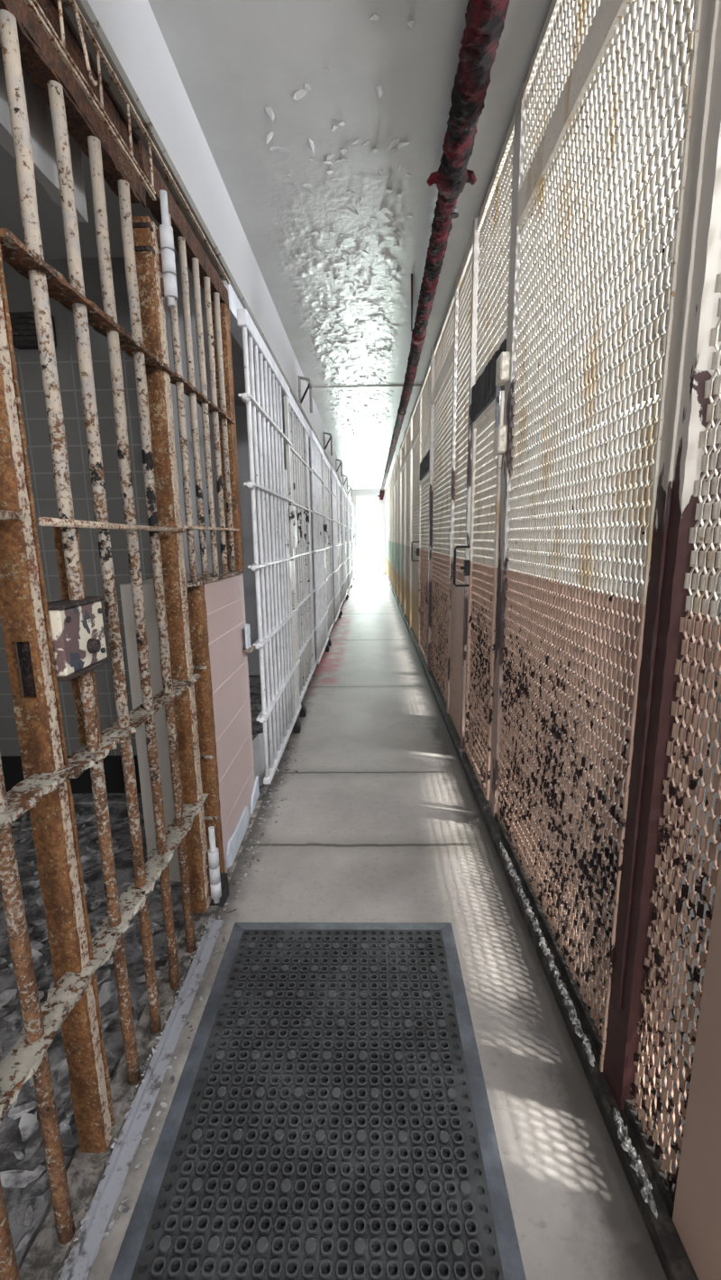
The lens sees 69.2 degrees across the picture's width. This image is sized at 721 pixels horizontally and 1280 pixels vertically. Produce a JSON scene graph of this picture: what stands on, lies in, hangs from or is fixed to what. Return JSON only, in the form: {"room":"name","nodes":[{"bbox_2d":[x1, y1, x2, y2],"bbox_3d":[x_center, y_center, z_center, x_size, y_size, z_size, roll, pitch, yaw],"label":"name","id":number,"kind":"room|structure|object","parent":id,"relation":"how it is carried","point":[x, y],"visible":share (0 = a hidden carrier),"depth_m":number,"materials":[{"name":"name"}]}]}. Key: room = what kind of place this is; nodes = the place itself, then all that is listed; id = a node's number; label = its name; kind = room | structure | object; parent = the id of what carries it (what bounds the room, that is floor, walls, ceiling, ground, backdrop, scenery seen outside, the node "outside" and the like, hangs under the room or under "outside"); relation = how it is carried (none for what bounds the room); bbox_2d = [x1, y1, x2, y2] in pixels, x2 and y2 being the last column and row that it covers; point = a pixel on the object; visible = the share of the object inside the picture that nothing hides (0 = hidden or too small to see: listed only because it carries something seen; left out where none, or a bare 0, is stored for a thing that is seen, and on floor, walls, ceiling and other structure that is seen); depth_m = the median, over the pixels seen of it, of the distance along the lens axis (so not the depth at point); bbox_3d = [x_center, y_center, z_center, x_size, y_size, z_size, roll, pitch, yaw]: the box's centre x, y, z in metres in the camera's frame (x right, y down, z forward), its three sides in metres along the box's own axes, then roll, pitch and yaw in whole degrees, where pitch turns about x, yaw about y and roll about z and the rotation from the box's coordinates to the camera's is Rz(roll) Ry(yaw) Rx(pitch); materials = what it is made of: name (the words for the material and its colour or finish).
{"room":"prison interior","nodes":[
{"label":"prison interior","id":0,"kind":"room"},
{"bbox_2d":[0,755,141,793],"bbox_3d":[-1.736,0.738,2.972,1.690,0.350,0.040,-1,11,1],"label":"wall","id":1,"kind":"structure","parent":0,"point":[13,771],"depth_m":2.96,"materials":[{"name":"black paint"}]},
{"bbox_2d":[0,257,153,755],"bbox_3d":[-1.754,-0.550,2.626,1.695,2.370,0.100,-1,11,1],"label":"wall","id":2,"kind":"structure","parent":0,"point":[18,288],"depth_m":2.51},
{"bbox_2d":[9,311,56,349],"bbox_3d":[-1.490,-1.405,2.368,0.190,0.140,0.065,-1,11,1],"label":"air vent","id":3,"kind":"object","parent":2,"relation":"in","point":[22,323],"visible":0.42,"depth_m":2.35,"materials":[{"name":"black metal"}]},
{"bbox_2d":[0,144,309,451],"bbox_3d":[-1.539,-2.848,7.878,1.950,0.100,22.500,-1,11,1],"label":"ceiling","id":4,"kind":"structure","parent":0,"point":[49,213],"depth_m":2.06,"materials":[{"name":"grey paint"}]},
{"bbox_2d":[119,572,254,881],"bbox_3d":[-0.736,0.349,2.406,0.322,1.265,0.632,-1,11,1],"label":"wall","id":5,"kind":"structure","parent":0,"point":[148,587],"depth_m":2.09,"materials":[{"name":"paint"}]},
{"bbox_2d":[168,213,244,587],"bbox_3d":[-0.623,-0.836,2.090,0.096,1.176,0.802,-1,11,1],"label":"bars","id":6,"kind":"object","parent":5,"relation":"in","point":[221,406],"visible":0.94,"depth_m":2.08,"materials":[{"name":"metal"}]},
{"bbox_2d":[204,572,254,872],"bbox_3d":[-0.580,0.332,2.397,0.014,1.234,0.628,-1,11,1],"label":"tiled wall face","id":7,"kind":"structure","parent":5,"relation":"attached to","point":[226,653],"depth_m":2.31,"materials":[{"name":"pink tile"}]},
{"bbox_2d":[226,806,249,867],"bbox_3d":[-0.559,0.891,2.394,0.012,0.110,0.390,-1,11,1],"label":"skirting board","id":8,"kind":"object","parent":7,"relation":"attached to","point":[233,843],"visible":1,"depth_m":2.35,"materials":[{"name":"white paint"}]},
{"bbox_2d":[243,624,254,652],"bbox_3d":[-0.551,-0.012,2.579,0.043,0.130,0.104,-1,11,1],"label":"bracket","id":9,"kind":"object","parent":7,"relation":"attached to","point":[247,627],"visible":1,"depth_m":2.55,"materials":[{"name":"white metal"}]},
{"bbox_2d":[243,645,254,652],"bbox_3d":[-0.549,0.045,2.591,0.041,0.013,0.104,-1,11,1],"label":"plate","id":10,"kind":"object","parent":9,"relation":"attached to","point":[249,649],"depth_m":2.55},
{"bbox_2d":[250,776,259,813],"bbox_3d":[-0.553,0.805,2.728,0.012,0.120,0.180,-1,11,1],"label":"skirting board","id":11,"kind":"object","parent":7,"relation":"attached to","point":[255,794],"visible":1,"depth_m":2.73,"materials":[{"name":"white paint"}]},
{"bbox_2d":[236,308,300,784],"bbox_3d":[-0.501,-0.484,3.220,0.077,2.342,1.355,-1,11,1],"label":"door","id":12,"kind":"structure","parent":5,"relation":"in","point":[276,519],"depth_m":3.02,"materials":[{"name":"white paint"}]},
{"bbox_2d":[162,263,229,572],"bbox_3d":[-0.771,-0.408,2.666,0.265,2.690,0.040,-1,11,1],"label":"wall","id":13,"kind":"structure","parent":0,"point":[177,267],"depth_m":2.53,"materials":[{"name":"paint"}]},
{"bbox_2d":[87,0,351,499],"bbox_3d":[-0.597,-3.070,7.816,0.100,0.505,22.500,-1,11,1],"label":"wall","id":14,"kind":"structure","parent":0,"point":[131,29],"depth_m":2.02,"materials":[{"name":"paint"}]},
{"bbox_2d":[0,0,230,309],"bbox_3d":[-0.709,-1.188,0.808,0.189,0.324,3.220,-1,11,1],"label":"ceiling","id":15,"kind":"structure","parent":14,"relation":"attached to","point":[49,49],"depth_m":1.24,"materials":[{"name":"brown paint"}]},
{"bbox_2d":[54,0,353,504],"bbox_3d":[-0.531,-2.776,7.873,0.125,0.123,22.500,-1,11,1],"label":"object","id":16,"kind":"structure","parent":14,"relation":"attached to","point":[68,13],"depth_m":1.49,"materials":[{"name":"paint"}]},
{"bbox_2d":[222,281,351,502],"bbox_3d":[-0.475,-3.231,10.646,0.070,0.169,16.880,-1,11,1],"label":"trim","id":17,"kind":"structure","parent":14,"relation":"attached to","point":[234,304],"depth_m":2.54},
{"bbox_2d":[298,375,312,412],"bbox_3d":[-0.533,-2.393,5.104,0.129,0.334,0.120,-1,11,1],"label":"wall bracket","id":18,"kind":"object","parent":14,"relation":"attached to","point":[309,386],"visible":0.85,"depth_m":5.07,"materials":[{"name":"metal"}]},
{"bbox_2d":[323,432,332,455],"bbox_3d":[-0.482,-2.926,7.801,0.129,0.334,0.120,-1,11,1],"label":"wall bracket","id":19,"kind":"object","parent":14,"relation":"attached to","point":[327,433],"visible":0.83,"depth_m":7.76,"materials":[{"name":"metal"}]},
{"bbox_2d":[335,459,342,476],"bbox_3d":[-0.431,-3.458,10.499,0.129,0.334,0.120,-1,11,1],"label":"wall bracket","id":20,"kind":"object","parent":14,"relation":"attached to","point":[340,463],"visible":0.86,"depth_m":10.47,"materials":[{"name":"metal"}]},
{"bbox_2d":[342,474,347,489],"bbox_3d":[-0.380,-3.991,13.196,0.129,0.334,0.120,-1,11,1],"label":"wall bracket","id":21,"kind":"object","parent":14,"relation":"attached to","point":[342,475],"visible":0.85,"depth_m":13.15,"materials":[{"name":"metal"}]},
{"bbox_2d":[349,500,352,581],"bbox_3d":[-0.304,-2.881,15.351,0.052,2.342,1.360,-1,11,1],"label":"bars","id":22,"kind":"object","parent":14,"relation":"attached to","point":[349,501],"visible":0.32,"depth_m":15.59,"materials":[{"name":"paint"}]},
{"bbox_2d":[350,502,354,580],"bbox_3d":[-0.246,-3.149,16.706,0.077,2.342,1.355,-1,11,1],"label":"door","id":23,"kind":"structure","parent":14,"relation":"in","point":[351,504],"depth_m":16.52,"materials":[{"name":"white paint"}]},
{"bbox_2d":[353,507,354,574],"bbox_3d":[-0.253,-3.413,18.049,0.052,2.342,1.360,-1,11,1],"label":"bars","id":24,"kind":"object","parent":14,"relation":"attached to","point":[353,507],"visible":0.22,"depth_m":18.29,"materials":[{"name":"paint"}]},
{"bbox_2d":[311,384,421,389],"bbox_3d":[0.085,-2.852,5.878,1.380,0.022,0.040,-1,11,1],"label":"rod","id":25,"kind":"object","parent":14,"relation":"attached to","point":[413,385],"depth_m":5.87,"materials":[{"name":"grey metal"}]},
{"bbox_2d":[234,406,286,675],"bbox_3d":[-1.554,-0.913,5.283,1.990,2.690,0.060,-1,11,1],"label":"wall","id":26,"kind":"structure","parent":0,"point":[240,414],"depth_m":5.21,"materials":[{"name":"paint"}]},
{"bbox_2d":[281,393,316,703],"bbox_3d":[-0.508,-0.749,4.561,0.052,2.342,1.360,-1,11,1],"label":"bars","id":27,"kind":"object","parent":26,"relation":"attached to","point":[298,428],"visible":0.82,"depth_m":4.55,"materials":[{"name":"paint"}]},
{"bbox_2d":[308,429,328,663],"bbox_3d":[-0.450,-1.017,5.917,0.077,2.342,1.355,-1,11,1],"label":"door","id":28,"kind":"structure","parent":26,"relation":"in","point":[319,523],"depth_m":5.76,"materials":[{"name":"white paint"}]},
{"bbox_2d":[308,451,315,625],"bbox_3d":[-1.503,-1.446,7.980,1.990,2.690,0.060,-1,11,1],"label":"wall","id":29,"kind":"structure","parent":0,"point":[309,451],"depth_m":7.91,"materials":[{"name":"metal"}]},
{"bbox_2d":[323,454,334,636],"bbox_3d":[-0.457,-1.282,7.259,0.052,2.342,1.360,-1,11,1],"label":"bars","id":30,"kind":"object","parent":29,"relation":"attached to","point":[326,466],"visible":0.69,"depth_m":7.37,"materials":[{"name":"paint"}]},
{"bbox_2d":[329,466,340,622],"bbox_3d":[-0.399,-1.550,8.614,0.077,2.342,1.355,-1,11,1],"label":"door","id":31,"kind":"structure","parent":29,"relation":"in","point":[335,527],"depth_m":8.46,"materials":[{"name":"white paint"}]},
{"bbox_2d":[329,478,333,595],"bbox_3d":[-1.452,-1.979,10.678,1.990,2.690,0.060,-1,11,1],"label":"wall","id":32,"kind":"structure","parent":0,"point":[330,478],"depth_m":10.64,"materials":[{"name":"paint"}]},
{"bbox_2d":[336,480,343,608],"bbox_3d":[-0.406,-1.815,9.956,0.052,2.342,1.360,-1,11,1],"label":"bars","id":33,"kind":"object","parent":32,"relation":"attached to","point":[338,482],"visible":0.51,"depth_m":10.12,"materials":[{"name":"paint"}]},
{"bbox_2d":[340,484,346,600],"bbox_3d":[-0.348,-2.083,11.312,0.077,2.342,1.355,-1,11,1],"label":"door","id":34,"kind":"structure","parent":32,"relation":"in","point":[342,491],"depth_m":11.12,"materials":[{"name":"white paint"}]},
{"bbox_2d":[0,574,667,1279],"bbox_3d":[-0.733,-0.374,9.370,3.450,0.088,24.500,-1,11,1],"label":"floor","id":35,"kind":"structure","parent":0,"point":[381,820],"depth_m":1.97,"materials":[{"name":"concrete"}]},
{"bbox_2d":[0,509,101,1279],"bbox_3d":[-0.626,0.172,0.446,0.075,2.328,1.185,-1,11,1],"label":"bars","id":36,"kind":"object","parent":35,"relation":"in","point":[29,1057],"visible":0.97,"depth_m":0.95,"materials":[{"name":"metal"}]},
{"bbox_2d":[0,287,112,1152],"bbox_3d":[-0.639,0.058,1.010,0.062,2.322,0.036,-1,11,1],"label":"cell bar","id":37,"kind":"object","parent":35,"relation":"on","point":[22,615],"depth_m":1.03,"materials":[{"name":"metal"}]},
{"bbox_2d":[0,9,221,1126],"bbox_3d":[-0.608,-0.066,1.411,0.111,2.410,0.790,-1,11,1],"label":"door","id":38,"kind":"structure","parent":37,"relation":"attached to","point":[74,624],"depth_m":1.31,"materials":[{"name":"metal"}]},
{"bbox_2d":[0,806,177,1251],"bbox_3d":[-1.398,1.105,1.747,1.617,0.050,2.255,-1,11,1],"label":"rubble","id":39,"kind":"object","parent":35,"relation":"on","point":[29,1126],"visible":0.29,"depth_m":1.58,"materials":[{"name":"grey stone"}]},
{"bbox_2d":[60,916,223,1279],"bbox_3d":[-0.546,1.184,1.213,0.048,0.022,1.500,-1,11,1],"label":"curb","id":40,"kind":"object","parent":35,"relation":"on","point":[82,1256],"visible":0.99,"depth_m":1.26,"materials":[{"name":"grey concrete"}]},
{"bbox_2d":[55,737,305,1279],"bbox_3d":[-0.481,0.984,2.192,0.164,0.029,3.098,-1,11,1],"label":"rubble","id":41,"kind":"object","parent":35,"relation":"on","point":[122,1208],"visible":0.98,"depth_m":1.38,"materials":[{"name":"grey stone"}]},
{"bbox_2d":[186,583,224,881],"bbox_3d":[-0.612,0.400,2.057,0.071,1.236,0.061,-1,11,1],"label":"end post","id":42,"kind":"object","parent":35,"relation":"on","point":[197,614],"visible":0.63,"depth_m":2.02,"materials":[{"name":"metal"}]},
{"bbox_2d":[208,872,228,907],"bbox_3d":[-0.565,0.994,2.080,0.075,0.060,0.125,-1,11,1],"label":"block","id":43,"kind":"object","parent":35,"relation":"on","point":[224,884],"visible":0.53,"depth_m":2.06,"materials":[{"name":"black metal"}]},
{"bbox_2d":[252,732,264,786],"bbox_3d":[-0.641,0.672,3.102,0.155,0.322,0.240,-1,11,1],"label":"slab","id":44,"kind":"object","parent":35,"relation":"on","point":[258,744],"visible":0.42,"depth_m":3.01,"materials":[{"name":"white paint"}]},
{"bbox_2d":[292,718,300,733],"bbox_3d":[-0.466,0.631,3.839,0.045,0.088,0.070,-1,11,1],"label":"guide","id":45,"kind":"object","parent":35,"relation":"on","point":[296,728],"visible":0.82,"depth_m":3.81,"materials":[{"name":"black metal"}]},
{"bbox_2d":[299,703,306,717],"bbox_3d":[-0.460,0.564,4.183,0.045,0.088,0.070,-1,11,1],"label":"guide","id":46,"kind":"object","parent":35,"relation":"on","point":[303,712],"visible":0.88,"depth_m":4.15,"materials":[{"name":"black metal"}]},
{"bbox_2d":[108,922,526,1279],"bbox_3d":[-0.080,1.189,1.171,0.800,0.017,1.546,-1,11,1],"label":"rubber mat","id":47,"kind":"object","parent":35,"relation":"on","point":[329,1117],"visible":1,"depth_m":1.25,"materials":[{"name":"black rubber"}]},
{"bbox_2d":[325,644,328,652],"bbox_3d":[-0.415,0.099,6.537,0.045,0.088,0.070,-1,11,1],"label":"guide","id":48,"kind":"object","parent":35,"relation":"on","point":[327,646],"visible":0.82,"depth_m":6.51,"materials":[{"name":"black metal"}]},
{"bbox_2d":[357,521,378,574],"bbox_3d":[0.285,-3.489,19.604,0.920,2.050,0.020,-1,11,1],"label":"door","id":49,"kind":"structure","parent":35,"relation":"on","point":[367,532],"depth_m":19.61,"materials":[{"name":"white"}]},
{"bbox_2d":[385,573,698,1279],"bbox_3d":[0.847,-0.259,8.344,0.250,0.055,22.500,-1,11,1],"label":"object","id":50,"kind":"structure","parent":35,"relation":"on","point":[676,1264],"depth_m":1.36,"materials":[{"name":"concrete"}]},
{"bbox_2d":[385,489,386,571],"bbox_3d":[0.962,-3.913,18.959,0.072,3.000,0.057,-1,11,1],"label":"post","id":51,"kind":"object","parent":50,"relation":"on","point":[385,489],"visible":0.39,"depth_m":18.91,"materials":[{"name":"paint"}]},
{"bbox_2d":[386,502,387,574],"bbox_3d":[0.945,-3.787,18.322,0.035,3.000,1.235,-1,11,1],"label":"mesh screen","id":52,"kind":"object","parent":50,"relation":"on","point":[386,503],"visible":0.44,"depth_m":18.75,"materials":[{"name":"paint"}]},
{"bbox_2d":[386,485,388,575],"bbox_3d":[0.938,-3.661,17.684,0.072,3.000,0.057,-1,11,1],"label":"post","id":53,"kind":"object","parent":50,"relation":"on","point":[386,485],"visible":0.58,"depth_m":17.68,"materials":[{"name":"metal"}]},
{"bbox_2d":[387,484,388,576],"bbox_3d":[0.921,-3.535,17.047,0.035,3.000,1.235,-1,11,1],"label":"mesh screen","id":54,"kind":"object","parent":50,"relation":"on","point":[387,485],"visible":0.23,"depth_m":17.40,"materials":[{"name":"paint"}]},
{"bbox_2d":[388,483,389,579],"bbox_3d":[0.914,-3.409,16.409,0.072,3.000,0.057,-1,11,1],"label":"post","id":55,"kind":"object","parent":50,"relation":"on","point":[388,484],"visible":0.45,"depth_m":16.38,"materials":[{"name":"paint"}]},
{"bbox_2d":[388,479,390,580],"bbox_3d":[0.896,-3.283,15.771,0.035,3.000,1.235,-1,11,1],"label":"mesh screen","id":56,"kind":"object","parent":50,"relation":"on","point":[389,479],"visible":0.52,"depth_m":16.03,"materials":[{"name":"paint"}]},
{"bbox_2d":[390,479,390,582],"bbox_3d":[0.890,-3.157,15.134,0.072,3.000,0.057,-1,11,1],"label":"post","id":57,"kind":"object","parent":50,"relation":"on","point":[390,479],"visible":0.43,"depth_m":15.12,"materials":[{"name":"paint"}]},
{"bbox_2d":[390,473,391,584],"bbox_3d":[0.872,-3.031,14.496,0.035,3.000,1.235,-1,11,1],"label":"mesh screen","id":58,"kind":"object","parent":50,"relation":"on","point":[391,474],"visible":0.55,"depth_m":14.69,"materials":[{"name":"paint"}]},
{"bbox_2d":[391,473,392,587],"bbox_3d":[0.866,-2.905,13.859,0.072,3.000,0.057,-1,11,1],"label":"post","id":59,"kind":"object","parent":50,"relation":"on","point":[392,474],"visible":0.36,"depth_m":13.85,"materials":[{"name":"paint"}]},
{"bbox_2d":[391,469,393,589],"bbox_3d":[0.848,-2.780,13.221,0.035,3.000,1.235,-1,11,1],"label":"mesh screen","id":60,"kind":"object","parent":50,"relation":"on","point":[393,469],"visible":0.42,"depth_m":13.51,"materials":[{"name":"paint"}]},
{"bbox_2d":[393,464,395,591],"bbox_3d":[0.842,-2.653,12.584,0.072,3.000,0.057,-1,11,1],"label":"post","id":61,"kind":"object","parent":50,"relation":"on","point":[394,465],"visible":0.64,"depth_m":12.57,"materials":[{"name":"metal"}]},
{"bbox_2d":[394,461,396,594],"bbox_3d":[0.824,-2.528,11.946,0.035,3.000,1.235,-1,11,1],"label":"mesh screen","id":62,"kind":"object","parent":50,"relation":"on","point":[395,461],"visible":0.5,"depth_m":12.24,"materials":[{"name":"paint"}]},
{"bbox_2d":[396,455,398,598],"bbox_3d":[0.818,-2.401,11.308,0.072,3.000,0.057,-1,11,1],"label":"post","id":63,"kind":"object","parent":50,"relation":"on","point":[396,456],"visible":0.59,"depth_m":11.28,"materials":[{"name":"metal"}]},
{"bbox_2d":[397,450,399,603],"bbox_3d":[0.800,-2.276,10.671,0.035,3.000,1.235,-1,11,1],"label":"mesh screen","id":64,"kind":"object","parent":50,"relation":"on","point":[398,456],"visible":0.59,"depth_m":10.78,"materials":[{"name":"paint"}]},
{"bbox_2d":[399,445,401,606],"bbox_3d":[0.793,-2.149,10.033,0.072,3.000,0.057,-1,11,1],"label":"post","id":65,"kind":"object","parent":50,"relation":"on","point":[400,446],"visible":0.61,"depth_m":9.97,"materials":[{"name":"metal"}]},
{"bbox_2d":[400,436,404,611],"bbox_3d":[0.776,-2.024,9.396,0.035,3.000,1.235,-1,11,1],"label":"mesh screen","id":66,"kind":"object","parent":50,"relation":"on","point":[403,442],"visible":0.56,"depth_m":9.57,"materials":[{"name":"paint"}]},
{"bbox_2d":[403,431,406,615],"bbox_3d":[0.769,-1.897,8.758,0.072,3.000,0.057,-1,11,1],"label":"post","id":67,"kind":"object","parent":50,"relation":"on","point":[404,506],"visible":0.47,"depth_m":8.75,"materials":[{"name":"metal"}]},
{"bbox_2d":[405,420,409,623],"bbox_3d":[0.752,-1.772,8.120,0.035,3.000,1.235,-1,11,1],"label":"mesh screen","id":68,"kind":"object","parent":50,"relation":"on","point":[407,433],"visible":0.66,"depth_m":8.25,"materials":[{"name":"paint"}]},
{"bbox_2d":[408,413,412,628],"bbox_3d":[0.745,-1.646,7.483,0.072,3.000,0.057,-1,11,1],"label":"post","id":69,"kind":"object","parent":50,"relation":"on","point":[411,417],"visible":0.41,"depth_m":7.41,"materials":[{"name":"metal"}]},
{"bbox_2d":[410,391,419,644],"bbox_3d":[0.728,-1.520,6.845,0.035,3.000,1.235,-1,11,1],"label":"mesh screen","id":70,"kind":"object","parent":50,"relation":"on","point":[415,414],"visible":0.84,"depth_m":6.86,"materials":[{"name":"paint"}]},
{"bbox_2d":[417,387,421,646],"bbox_3d":[0.726,-1.393,6.205,0.062,3.000,0.062,-1,11,1],"label":"post","id":71,"kind":"object","parent":50,"relation":"on","point":[420,434],"visible":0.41,"depth_m":6.02,"materials":[{"name":"metal"}]},
{"bbox_2d":[426,348,435,671],"bbox_3d":[0.699,-1.163,5.038,0.072,3.000,0.072,-1,11,1],"label":"post","id":72,"kind":"object","parent":50,"relation":"on","point":[431,406],"visible":0.44,"depth_m":5.00,"materials":[{"name":"beige metal"}]},
{"bbox_2d":[410,471,429,663],"bbox_3d":[0.702,-0.779,5.723,0.119,1.945,1.103,-2,11,-4],"label":"gate","id":73,"kind":"object","parent":72,"relation":"attached to","point":[422,551],"visible":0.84,"depth_m":5.86,"materials":[{"name":"metal"}]},
{"bbox_2d":[418,359,430,480],"bbox_3d":[0.687,-2.249,5.433,0.043,1.023,1.115,-1,11,1],"label":"transom","id":74,"kind":"object","parent":72,"relation":"attached to","point":[425,388],"visible":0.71,"depth_m":5.47,"materials":[{"name":"paint"}]},
{"bbox_2d":[429,290,453,708],"bbox_3d":[0.681,-1.035,4.391,0.035,3.001,1.240,-1,11,1],"label":"mesh screen","id":75,"kind":"object","parent":50,"relation":"on","point":[443,349],"visible":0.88,"depth_m":4.33,"materials":[{"name":"paint"}]},
{"bbox_2d":[446,280,458,713],"bbox_3d":[0.679,-0.909,3.753,0.062,3.000,0.052,-1,11,1],"label":"post","id":76,"kind":"object","parent":50,"relation":"on","point":[456,292],"visible":0.36,"depth_m":3.68,"materials":[{"name":"beige metal"}]},
{"bbox_2d":[448,232,472,737],"bbox_3d":[0.663,-0.844,3.420,0.035,2.995,0.620,-1,11,1],"label":"mesh screen","id":77,"kind":"object","parent":50,"relation":"on","point":[463,281],"visible":0.62,"depth_m":3.43,"materials":[{"name":"paint"}]},
{"bbox_2d":[460,217,480,748],"bbox_3d":[0.663,-0.778,3.089,0.070,3.000,0.047,-1,11,1],"label":"post","id":78,"kind":"object","parent":50,"relation":"on","point":[476,250],"visible":0.38,"depth_m":3.00,"materials":[{"name":"beige metal"}]},
{"bbox_2d":[489,82,535,817],"bbox_3d":[0.635,-0.622,2.303,0.096,3.000,0.124,-1,11,1],"label":"post","id":79,"kind":"object","parent":50,"relation":"on","point":[504,368],"visible":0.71,"depth_m":2.22,"materials":[{"name":"metal"}]},
{"bbox_2d":[453,390,504,799],"bbox_3d":[0.602,-0.201,2.792,0.120,1.942,0.653,-1,11,1],"label":"gate","id":80,"kind":"object","parent":79,"relation":"attached to","point":[482,566],"visible":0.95,"depth_m":2.79,"materials":[{"name":"metal"}]},
{"bbox_2d":[471,112,514,421],"bbox_3d":[0.632,-1.672,2.512,0.043,1.023,0.731,-1,11,1],"label":"mesh panel","id":81,"kind":"object","parent":79,"relation":"attached to","point":[494,222],"visible":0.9,"depth_m":2.47,"materials":[{"name":"paint"}]},
{"bbox_2d":[499,842,594,1066],"bbox_3d":[0.611,0.991,1.824,0.037,0.018,0.993,-1,11,1],"label":"crust","id":82,"kind":"object","parent":50,"relation":"on","point":[542,943],"visible":1,"depth_m":1.66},
{"bbox_2d":[494,0,695,1055],"bbox_3d":[0.629,-0.493,1.644,0.035,3.000,1.211,-1,11,1],"label":"mesh screen","id":83,"kind":"object","parent":50,"relation":"on","point":[608,22],"visible":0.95,"depth_m":1.47,"materials":[{"name":"paint"}]},
{"bbox_2d":[612,1107,657,1218],"bbox_3d":[0.596,1.127,1.141,0.031,0.018,0.208,-1,11,1],"label":"crust","id":84,"kind":"object","parent":50,"relation":"on","point":[636,1164],"visible":1,"depth_m":1.13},
{"bbox_2d":[599,0,720,1110],"bbox_3d":[0.634,-0.365,0.998,0.090,3.000,0.100,-1,11,1],"label":"post","id":85,"kind":"object","parent":50,"relation":"on","point":[693,304],"visible":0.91,"depth_m":1.02,"materials":[{"name":"metal"}]},
{"bbox_2d":[624,272,720,1216],"bbox_3d":[0.615,-0.336,0.852,0.030,2.999,0.198,-1,11,1],"label":"mesh screen","id":86,"kind":"object","parent":50,"relation":"on","point":[635,1112],"visible":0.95,"depth_m":1.00,"materials":[{"name":"paint"}]},
{"bbox_2d":[671,853,720,1279],"bbox_3d":[0.653,-0.295,0.639,0.115,3.002,0.232,-1,11,1],"label":"wall","id":87,"kind":"structure","parent":50,"relation":"on","point":[696,1209],"depth_m":0.93,"materials":[{"name":"beige paint"}]},
{"bbox_2d":[340,505,342,562],"bbox_3d":[-1.401,-2.512,13.375,1.990,2.690,0.060,-1,11,1],"label":"wall","id":88,"kind":"structure","parent":0,"point":[340,505],"depth_m":13.29,"materials":[{"name":"paint"}]},
{"bbox_2d":[344,492,348,591],"bbox_3d":[-0.355,-2.348,12.654,0.052,2.342,1.360,-1,11,1],"label":"bars","id":89,"kind":"object","parent":88,"relation":"attached to","point":[347,574],"visible":0.4,"depth_m":12.85,"materials":[{"name":"paint"}]},
{"bbox_2d":[346,495,351,588],"bbox_3d":[-0.297,-2.616,14.009,0.077,2.342,1.355,-1,11,1],"label":"door","id":90,"kind":"structure","parent":88,"relation":"in","point":[349,531],"depth_m":13.77,"materials":[{"name":"white paint"}]},
{"bbox_2d":[350,489,386,575],"bbox_3d":[0.337,-3.920,19.176,5.250,3.060,0.150,-1,11,1],"label":"wall","id":91,"kind":"structure","parent":0,"point":[381,503],"depth_m":19.04,"materials":[{"name":"paint"}]},
{"bbox_2d":[356,496,378,519],"bbox_3d":[0.261,-4.840,19.092,0.820,0.900,0.020,-1,11,1],"label":"window","id":92,"kind":"structure","parent":91,"relation":"in","point":[367,506],"depth_m":19.09,"materials":[{"name":"white glass"}]},
{"bbox_2d":[147,0,694,490],"bbox_3d":[1.079,-3.281,7.742,3.300,0.108,22.500,-1,11,1],"label":"ceiling","id":93,"kind":"structure","parent":0,"point":[233,60],"depth_m":2.31,"materials":[{"name":"white paint"}]},
{"bbox_2d":[264,13,414,436],"bbox_3d":[0.011,-2.697,5.184,0.752,0.037,7.440,-1,11,1],"label":"flakes","id":94,"kind":"object","parent":93,"relation":"attached to","point":[301,93],"visible":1,"depth_m":2.66,"materials":[{"name":"white paint"}]},
{"bbox_2d":[410,273,412,331],"bbox_3d":[0.372,-2.419,3.782,0.014,0.037,0.873,0,11,6],"label":"conduit","id":95,"kind":"object","parent":93,"relation":"attached to","point":[411,274],"visible":0.95,"depth_m":3.72,"materials":[{"name":"metal"}]},
{"bbox_2d":[377,0,508,499],"bbox_3d":[0.504,-2.954,7.464,0.251,0.417,21.607,-1,11,1],"label":"pipe","id":96,"kind":"object","parent":93,"relation":"attached to","point":[485,19],"visible":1,"depth_m":2.13,"materials":[{"name":"red metal"}]},
{"bbox_2d":[461,338,720,722],"bbox_3d":[2.701,-1.751,8.014,0.100,3.060,22.500,-1,11,1],"label":"wall","id":97,"kind":"structure","parent":0,"point":[709,694],"depth_m":4.99,"materials":[{"name":"white paint"}]},
{"bbox_2d":[475,617,720,1066],"bbox_3d":[1.872,-0.232,8.330,1.800,0.140,22.500,-1,11,1],"label":"wall","id":98,"kind":"structure","parent":0,"point":[712,745],"depth_m":2.33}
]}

